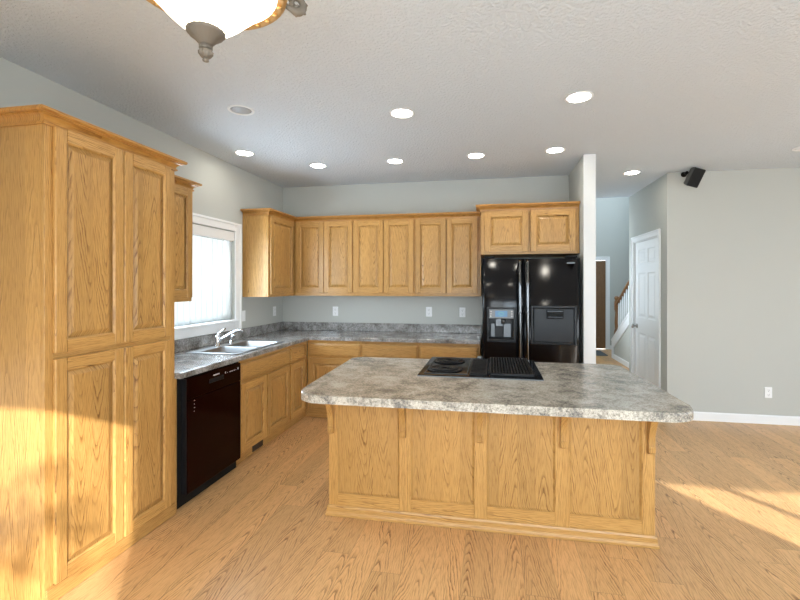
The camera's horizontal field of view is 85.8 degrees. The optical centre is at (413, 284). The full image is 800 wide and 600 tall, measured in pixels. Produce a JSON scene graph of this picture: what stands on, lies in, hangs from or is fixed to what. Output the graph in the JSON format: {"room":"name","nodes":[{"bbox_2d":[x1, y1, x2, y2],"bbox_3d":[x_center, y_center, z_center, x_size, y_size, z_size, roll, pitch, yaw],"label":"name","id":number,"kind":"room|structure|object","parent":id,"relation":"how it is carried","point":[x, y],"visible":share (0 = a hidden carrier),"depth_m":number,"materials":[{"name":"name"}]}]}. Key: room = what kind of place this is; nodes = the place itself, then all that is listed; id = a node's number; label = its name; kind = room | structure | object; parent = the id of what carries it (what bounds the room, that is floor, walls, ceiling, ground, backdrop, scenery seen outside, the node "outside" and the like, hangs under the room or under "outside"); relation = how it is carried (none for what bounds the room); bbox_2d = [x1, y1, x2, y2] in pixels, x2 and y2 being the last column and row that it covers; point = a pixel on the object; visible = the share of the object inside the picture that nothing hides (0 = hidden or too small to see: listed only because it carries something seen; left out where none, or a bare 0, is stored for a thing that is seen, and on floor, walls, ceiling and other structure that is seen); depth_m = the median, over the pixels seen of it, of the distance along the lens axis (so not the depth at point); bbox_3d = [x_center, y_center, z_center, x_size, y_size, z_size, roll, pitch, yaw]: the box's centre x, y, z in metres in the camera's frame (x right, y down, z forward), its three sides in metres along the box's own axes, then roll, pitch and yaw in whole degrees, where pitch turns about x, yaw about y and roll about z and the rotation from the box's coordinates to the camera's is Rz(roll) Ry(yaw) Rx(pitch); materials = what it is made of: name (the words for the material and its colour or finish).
{"room":"kitchen","nodes":[
{"label":"kitchen","id":0,"kind":"room"},
{"bbox_2d":[0,57,282,340],"bbox_3d":[-2.259,0.123,2.550,0.100,2.726,6.220,0,0,10],"label":"wall","id":1,"kind":"structure","parent":0,"point":[226,188],"depth_m":3.90,"materials":[{"name":"grey paint"}]},
{"bbox_2d":[174,175,201,301],"bbox_3d":[-1.915,-0.337,3.170,0.352,0.934,0.613,0,0,10],"label":"upper cabinet","id":2,"kind":"object","parent":1,"relation":"attached to","point":[183,187],"visible":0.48,"depth_m":3.28,"materials":[{"name":"brown wood"}]},
{"bbox_2d":[175,235,229,326],"bbox_3d":[-2.012,-0.090,4.015,0.040,0.920,0.950,0,0,10],"label":"window","id":3,"kind":"structure","parent":1,"relation":"in","point":[196,235],"depth_m":4.07,"materials":[{"name":"white glass"}]},
{"bbox_2d":[174,224,233,326],"bbox_3d":[-1.961,-0.095,3.999,0.043,0.901,0.954,0,0,10],"label":"vertical blind","id":4,"kind":"object","parent":3,"relation":"attached to","point":[211,301],"visible":0.7,"depth_m":4.10,"materials":[{"name":"white paint"}]},
{"bbox_2d":[174,213,241,339],"bbox_3d":[-1.912,-0.087,4.047,0.045,1.105,1.050,0,0,10],"label":"trim","id":5,"kind":"structure","parent":1,"relation":"attached to","point":[182,332],"depth_m":4.29,"materials":[{"name":"white wood"}]},
{"bbox_2d":[242,310,244,320],"bbox_3d":[-1.823,0.335,4.628,0.010,0.116,0.072,0,0,10],"label":"light switch","id":6,"kind":"object","parent":1,"relation":"attached to","point":[243,312],"visible":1,"depth_m":4.62,"materials":[{"name":"white paint"}]},
{"bbox_2d":[240,208,295,296],"bbox_3d":[-1.581,-0.337,4.999,0.352,0.934,0.951,0,0,10],"label":"upper cabinet","id":7,"kind":"object","parent":1,"relation":"attached to","point":[268,233],"visible":0.85,"depth_m":4.61,"materials":[{"name":"brown wood"}]},
{"bbox_2d":[0,0,799,197],"bbox_3d":[2.189,-1.290,2.415,8.900,0.100,7.550,0,0,10],"label":"ceiling","id":8,"kind":"structure","parent":0,"point":[676,86],"depth_m":2.59,"materials":[{"name":"white paint"}]},
{"bbox_2d":[146,0,307,62],"bbox_3d":[-0.718,-0.982,1.388,0.594,0.516,0.550,0,0,10],"label":"ceiling lamp","id":9,"kind":"object","parent":8,"relation":"attached to","point":[209,23],"visible":1,"depth_m":1.38,"materials":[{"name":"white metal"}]},
{"bbox_2d":[227,105,254,115],"bbox_3d":[-1.222,-1.234,3.053,0.182,0.012,0.182,0,0,10],"label":"recessed light","id":10,"kind":"object","parent":8,"relation":"in","point":[236,109],"visible":1,"depth_m":3.04,"materials":[{"name":"white paint"}]},
{"bbox_2d":[234,150,254,155],"bbox_3d":[-1.588,-1.236,4.050,0.182,0.006,0.182,0,0,10],"label":"recessed light","id":11,"kind":"object","parent":8,"relation":"in","point":[238,152],"visible":1,"depth_m":4.05,"materials":[{"name":"white paint"}]},
{"bbox_2d":[309,163,326,167],"bbox_3d":[-0.990,-1.236,4.475,0.182,0.006,0.182,0,0,10],"label":"recessed light","id":12,"kind":"object","parent":8,"relation":"in","point":[314,165],"visible":1,"depth_m":4.46,"materials":[{"name":"white paint"}]},
{"bbox_2d":[386,158,403,163],"bbox_3d":[-0.182,-1.236,4.312,0.182,0.006,0.182,0,0,10],"label":"recessed light","id":13,"kind":"object","parent":8,"relation":"in","point":[393,160],"visible":1,"depth_m":4.31,"materials":[{"name":"white paint"}]},
{"bbox_2d":[389,108,414,117],"bbox_3d":[-0.080,-1.236,3.106,0.182,0.006,0.182,0,0,10],"label":"recessed light","id":14,"kind":"object","parent":8,"relation":"in","point":[398,112],"visible":1,"depth_m":3.10,"materials":[{"name":"white paint"}]},
{"bbox_2d":[467,153,485,158],"bbox_3d":[0.603,-1.236,4.128,0.182,0.006,0.182,0,0,10],"label":"recessed light","id":15,"kind":"object","parent":8,"relation":"in","point":[471,155],"visible":1,"depth_m":4.11,"materials":[{"name":"white paint"}]},
{"bbox_2d":[545,147,564,152],"bbox_3d":[1.305,-1.236,3.960,0.182,0.006,0.182,0,0,10],"label":"recessed light","id":16,"kind":"object","parent":8,"relation":"in","point":[553,149],"visible":1,"depth_m":3.96,"materials":[{"name":"white paint"}]},
{"bbox_2d":[564,91,593,102],"bbox_3d":[1.095,-1.236,2.842,0.182,0.006,0.182,0,0,10],"label":"recessed light","id":17,"kind":"object","parent":8,"relation":"in","point":[580,96],"visible":1,"depth_m":2.84,"materials":[{"name":"white paint"}]},
{"bbox_2d":[623,170,640,174],"bbox_3d":[2.418,-1.236,4.754,0.182,0.006,0.182,0,0,10],"label":"recessed light","id":18,"kind":"object","parent":8,"relation":"in","point":[633,172],"visible":1,"depth_m":4.74,"materials":[{"name":"white paint"}]},
{"bbox_2d":[283,175,568,384],"bbox_3d":[0.057,0.123,5.238,3.491,2.726,0.100,0,0,10],"label":"wall","id":19,"kind":"structure","parent":0,"point":[452,195],"depth_m":5.22,"materials":[{"name":"grey paint"}]},
{"bbox_2d":[294,215,352,295],"bbox_3d":[-1.040,-0.337,5.208,0.739,0.934,0.352,0,0,10],"label":"upper cabinet","id":20,"kind":"object","parent":19,"relation":"attached to","point":[323,245],"visible":1,"depth_m":5.07,"materials":[{"name":"brown wood"}]},
{"bbox_2d":[174,321,481,352],"bbox_3d":[-0.670,0.520,3.974,2.511,0.102,2.645,0,0,10],"label":"backsplash","id":21,"kind":"structure","parent":19,"relation":"attached to","point":[180,345],"depth_m":5.14,"materials":[{"name":"grey laminate"}]},
{"bbox_2d":[333,307,337,315],"bbox_3d":[-0.971,0.330,5.370,0.072,0.116,0.009,0,0,10],"label":"wall outlet","id":22,"kind":"object","parent":19,"relation":"attached to","point":[335,309],"visible":1,"depth_m":5.37,"materials":[{"name":"white paint"}]},
{"bbox_2d":[352,213,414,295],"bbox_3d":[-0.319,-0.337,5.076,0.726,0.934,0.352,0,0,10],"label":"upper cabinet","id":23,"kind":"object","parent":19,"relation":"attached to","point":[383,244],"visible":1,"depth_m":4.93,"materials":[{"name":"brown wood"}]},
{"bbox_2d":[426,307,431,316],"bbox_3d":[0.189,0.324,5.158,0.072,0.116,0.009,0,0,10],"label":"wall outlet","id":24,"kind":"object","parent":19,"relation":"attached to","point":[428,309],"visible":1,"depth_m":5.16,"materials":[{"name":"white paint"}]},
{"bbox_2d":[414,211,481,296],"bbox_3d":[0.406,-0.337,4.944,0.746,0.934,0.352,0,0,10],"label":"upper cabinet","id":25,"kind":"object","parent":19,"relation":"attached to","point":[448,258],"visible":0.95,"depth_m":4.80,"materials":[{"name":"brown wood"}]},
{"bbox_2d":[459,307,465,316],"bbox_3d":[0.583,0.325,5.086,0.072,0.116,0.009,0,0,10],"label":"wall outlet","id":26,"kind":"object","parent":19,"relation":"attached to","point":[462,310],"visible":1,"depth_m":5.08,"materials":[{"name":"white paint"}]},
{"bbox_2d":[476,201,579,257],"bbox_3d":[1.200,-0.566,4.641,1.020,0.509,0.661,0,0,10],"label":"upper cabinet","id":27,"kind":"object","parent":19,"relation":"attached to","point":[542,229],"visible":1,"depth_m":4.35,"materials":[{"name":"brown wood"}]},
{"bbox_2d":[58,348,799,599],"bbox_3d":[2.563,1.535,4.466,8.900,0.100,11.720,0,0,10],"label":"floor","id":28,"kind":"structure","parent":0,"point":[727,494],"depth_m":2.42,"materials":[{"name":"brown wood"}]},
{"bbox_2d":[0,104,187,599],"bbox_3d":[-1.888,0.341,2.429,0.653,2.289,0.931,0,0,10],"label":"pantry cabinet","id":29,"kind":"object","parent":28,"relation":"on","point":[87,209],"visible":1,"depth_m":2.12,"materials":[{"name":"brown wood"}]},
{"bbox_2d":[174,379,176,511],"bbox_3d":[-1.818,1.047,2.846,0.560,0.872,0.016,0,0,10],"label":"filler panel","id":30,"kind":"object","parent":28,"relation":"on","point":[175,380],"visible":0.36,"depth_m":2.79,"materials":[{"name":"brown wood"}]},
{"bbox_2d":[177,362,240,508],"bbox_3d":[-1.731,1.047,3.194,0.607,0.868,0.692,0,0,10],"label":"dishwasher","id":31,"kind":"object","parent":28,"relation":"on","point":[208,402],"visible":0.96,"depth_m":3.05,"materials":[{"name":"black plastic"}]},
{"bbox_2d":[236,347,289,464],"bbox_3d":[-1.623,1.047,3.973,0.620,0.872,0.867,0,0,10],"label":"base cabinet","id":32,"kind":"object","parent":28,"relation":"on","point":[265,378],"visible":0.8,"depth_m":3.85,"materials":[{"name":"brown wood"}]},
{"bbox_2d":[252,440,262,451],"bbox_3d":[-1.389,1.435,3.850,0.012,0.064,0.170,0,0,10],"label":"vent grille","id":33,"kind":"object","parent":32,"relation":"attached to","point":[257,446],"depth_m":3.83,"materials":[{"name":"brown metal"}]},
{"bbox_2d":[174,321,481,378],"bbox_3d":[-0.670,0.540,3.974,2.511,0.140,2.645,0,0,10],"label":"countertop","id":34,"kind":"structure","parent":32,"relation":"on","point":[291,333],"depth_m":4.66,"materials":[{"name":"grey laminate"}]},
{"bbox_2d":[214,328,242,346],"bbox_3d":[-1.720,0.483,4.007,0.255,0.165,0.075,0,0,-35],"label":"faucet","id":35,"kind":"object","parent":34,"relation":"on","point":[218,339],"visible":1,"depth_m":3.95,"materials":[{"name":"silver metal"}]},
{"bbox_2d":[186,340,283,354],"bbox_3d":[-1.595,0.655,3.949,0.473,0.178,0.820,0,0,10],"label":"sink","id":36,"kind":"object","parent":34,"relation":"in","point":[242,346],"visible":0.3,"depth_m":3.93,"materials":[{"name":"white ceramic"}]},
{"bbox_2d":[229,334,234,343],"bbox_3d":[-1.752,0.519,4.158,0.043,0.092,0.060,0,0,44],"label":"sprayer","id":37,"kind":"object","parent":36,"relation":"on","point":[232,335],"visible":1,"depth_m":4.14,"materials":[{"name":"silver metal"}]},
{"bbox_2d":[284,341,308,430],"bbox_3d":[-1.498,1.047,4.654,0.620,0.872,0.518,0,0,10],"label":"base cabinet","id":38,"kind":"object","parent":28,"relation":"on","point":[299,409],"visible":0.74,"depth_m":4.53,"materials":[{"name":"brown wood"}]},
{"bbox_2d":[308,340,360,417],"bbox_3d":[-0.819,1.047,5.022,0.620,0.872,0.620,0,0,10],"label":"base cabinet","id":39,"kind":"object","parent":28,"relation":"on","point":[324,356],"visible":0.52,"depth_m":4.74,"materials":[{"name":"brown wood"}]},
{"bbox_2d":[361,341,418,358],"bbox_3d":[-0.203,1.047,4.909,0.632,0.872,0.620,0,0,10],"label":"base cabinet","id":40,"kind":"object","parent":28,"relation":"on","point":[368,349],"visible":0.14,"depth_m":4.61,"materials":[{"name":"brown wood"}]},
{"bbox_2d":[419,342,480,358],"bbox_3d":[0.427,1.047,4.795,0.646,0.872,0.620,0,0,10],"label":"base cabinet","id":41,"kind":"object","parent":28,"relation":"on","point":[426,350],"visible":0.12,"depth_m":4.50,"materials":[{"name":"brown wood"}]},
{"bbox_2d":[325,404,659,548],"bbox_3d":[0.442,1.045,2.775,1.979,0.877,0.748,0,0,10],"label":"kitchen island","id":42,"kind":"object","parent":28,"relation":"on","point":[591,480],"visible":0.7,"depth_m":2.60,"materials":[{"name":"brown wood"}]},
{"bbox_2d":[301,357,693,422],"bbox_3d":[0.406,0.584,2.618,1.962,0.042,1.179,0,0,10],"label":"island countertop","id":43,"kind":"structure","parent":42,"relation":"on","point":[576,390],"depth_m":2.27,"materials":[{"name":"laminate"}]},
{"bbox_2d":[417,356,543,380],"bbox_3d":[0.455,0.546,2.907,0.752,0.031,0.674,0,0,10],"label":"cooktop","id":44,"kind":"object","parent":43,"relation":"in","point":[504,368],"visible":1,"depth_m":2.78,"materials":[{"name":"black metal"}]},
{"bbox_2d":[469,359,487,374],"bbox_3d":[0.443,0.546,2.886,0.105,0.011,0.530,0,0,10],"label":"vent","id":45,"kind":"object","parent":44,"relation":"attached to","point":[476,366],"depth_m":2.85,"materials":[{"name":"black metal"}]},
{"bbox_2d":[482,255,579,362],"bbox_3d":[1.201,0.596,4.525,0.918,1.758,0.843,0,0,10],"label":"refrigerator","id":46,"kind":"object","parent":28,"relation":"on","point":[531,306],"visible":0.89,"depth_m":4.15,"materials":[{"name":"black metal"}]},
{"bbox_2d":[482,259,522,357],"bbox_3d":[0.879,0.565,4.228,0.392,1.640,0.143,0,0,10],"label":"freezer","id":47,"kind":"object","parent":46,"relation":"in","point":[502,279],"depth_m":4.21,"materials":[{"name":"black metal"}]},
{"bbox_2d":[523,258,579,362],"bbox_3d":[1.334,0.565,4.145,0.520,1.640,0.143,0,0,10],"label":"fridge","id":48,"kind":"object","parent":46,"relation":"in","point":[551,286],"depth_m":4.12,"materials":[{"name":"black metal"}]},
{"bbox_2d":[596,350,607,355],"bbox_3d":[3.714,1.479,9.380,0.840,0.011,0.720,0,0,10],"label":"doormat","id":49,"kind":"object","parent":28,"relation":"on","point":[598,352],"visible":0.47,"depth_m":9.22,"materials":[{"name":"grey fabric"}]},
{"bbox_2d":[569,156,582,363],"bbox_3d":[2.243,-1.115,7.195,0.109,5.200,6.305,0,0,10],"label":"wall partition","id":50,"kind":"structure","parent":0,"point":[576,176],"depth_m":4.24,"materials":[{"name":"grey paint"}]},
{"bbox_2d":[583,154,595,363],"bbox_3d":[1.677,0.076,4.088,0.111,2.630,0.012,0,0,10],"label":"trim","id":51,"kind":"structure","parent":50,"relation":"attached to","point":[589,160],"depth_m":4.08,"materials":[{"name":"white paint"}]},
{"bbox_2d":[596,197,628,344],"bbox_3d":[4.182,-1.115,9.995,2.700,5.200,0.100,0,0,10],"label":"wall","id":52,"kind":"structure","parent":0,"point":[612,214],"depth_m":9.87,"materials":[{"name":"grey paint"}]},
{"bbox_2d":[596,261,605,348],"bbox_3d":[4.047,0.458,9.983,0.790,2.030,0.112,0,0,10],"label":"door","id":53,"kind":"structure","parent":52,"relation":"in","point":[600,265],"depth_m":9.95,"materials":[{"name":"brown wood"}]},
{"bbox_2d":[596,257,609,349],"bbox_3d":[4.048,0.419,10.002,0.959,2.132,0.114,0,0,10],"label":"trim","id":54,"kind":"structure","parent":52,"relation":"attached to","point":[607,259],"depth_m":9.88,"materials":[{"name":"white wood"}]},
{"bbox_2d":[614,327,628,361],"bbox_3d":[3.853,0.564,7.357,0.100,1.842,2.769,0,0,10],"label":"wall","id":55,"kind":"structure","parent":0,"point":[621,349],"depth_m":8.03,"materials":[{"name":"grey paint"}]},
{"bbox_2d":[611,313,628,357],"bbox_3d":[3.855,0.543,7.370,0.160,1.884,2.793,0,0,10],"label":"trim","id":56,"kind":"structure","parent":55,"relation":"attached to","point":[624,325],"depth_m":8.16,"materials":[{"name":"white wood"}]},
{"bbox_2d":[614,280,628,333],"bbox_3d":[3.853,0.004,7.355,0.092,2.163,2.706,0,0,10],"label":"stair railing","id":57,"kind":"object","parent":56,"relation":"on","point":[617,302],"visible":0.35,"depth_m":8.37,"materials":[{"name":"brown wood"}]},
{"bbox_2d":[613,354,628,367],"bbox_3d":[3.790,1.438,7.333,0.014,0.094,2.680,0,0,10],"label":"baseboard","id":58,"kind":"structure","parent":55,"relation":"attached to","point":[622,361],"depth_m":8.10,"materials":[{"name":"white wood"}]},
{"bbox_2d":[629,175,663,389],"bbox_3d":[3.761,0.123,5.334,1.655,2.726,1.242,0,0,10],"label":"wall","id":59,"kind":"structure","parent":0,"point":[646,206],"depth_m":5.31,"materials":[{"name":"grey paint"}]},
{"bbox_2d":[631,237,656,385],"bbox_3d":[2.932,0.456,5.440,0.109,2.035,0.857,0,0,10],"label":"door","id":60,"kind":"structure","parent":59,"relation":"in","point":[646,251],"depth_m":5.44,"materials":[{"name":"white paint"}]},
{"bbox_2d":[631,229,660,388],"bbox_3d":[2.973,0.419,5.439,0.114,2.132,1.014,0,0,10],"label":"trim","id":61,"kind":"structure","parent":59,"relation":"attached to","point":[655,233],"depth_m":5.43,"materials":[{"name":"white wood"}]},
{"bbox_2d":[664,167,799,416],"bbox_3d":[4.870,0.123,4.450,4.155,2.726,0.100,0,0,10],"label":"wall","id":62,"kind":"structure","parent":0,"point":[732,240],"depth_m":4.66,"materials":[{"name":"grey paint"}]},
{"bbox_2d":[681,167,705,187],"bbox_3d":[2.988,-1.139,4.606,0.170,0.229,0.266,0,0,10],"label":"wall speaker","id":63,"kind":"object","parent":62,"relation":"attached to","point":[694,177],"visible":0.98,"depth_m":4.53,"materials":[{"name":"black plastic"}]},
{"bbox_2d":[693,411,799,425],"bbox_3d":[4.860,1.438,4.393,4.155,0.094,0.014,0,0,10],"label":"baseboard","id":64,"kind":"structure","parent":62,"relation":"attached to","point":[698,416],"depth_m":4.62,"materials":[{"name":"white wood"}]},
{"bbox_2d":[765,387,771,397],"bbox_3d":[3.791,1.150,4.591,0.072,0.116,0.009,0,0,10],"label":"wall outlet","id":65,"kind":"object","parent":62,"relation":"attached to","point":[768,390],"visible":1,"depth_m":4.59,"materials":[{"name":"white plastic"}]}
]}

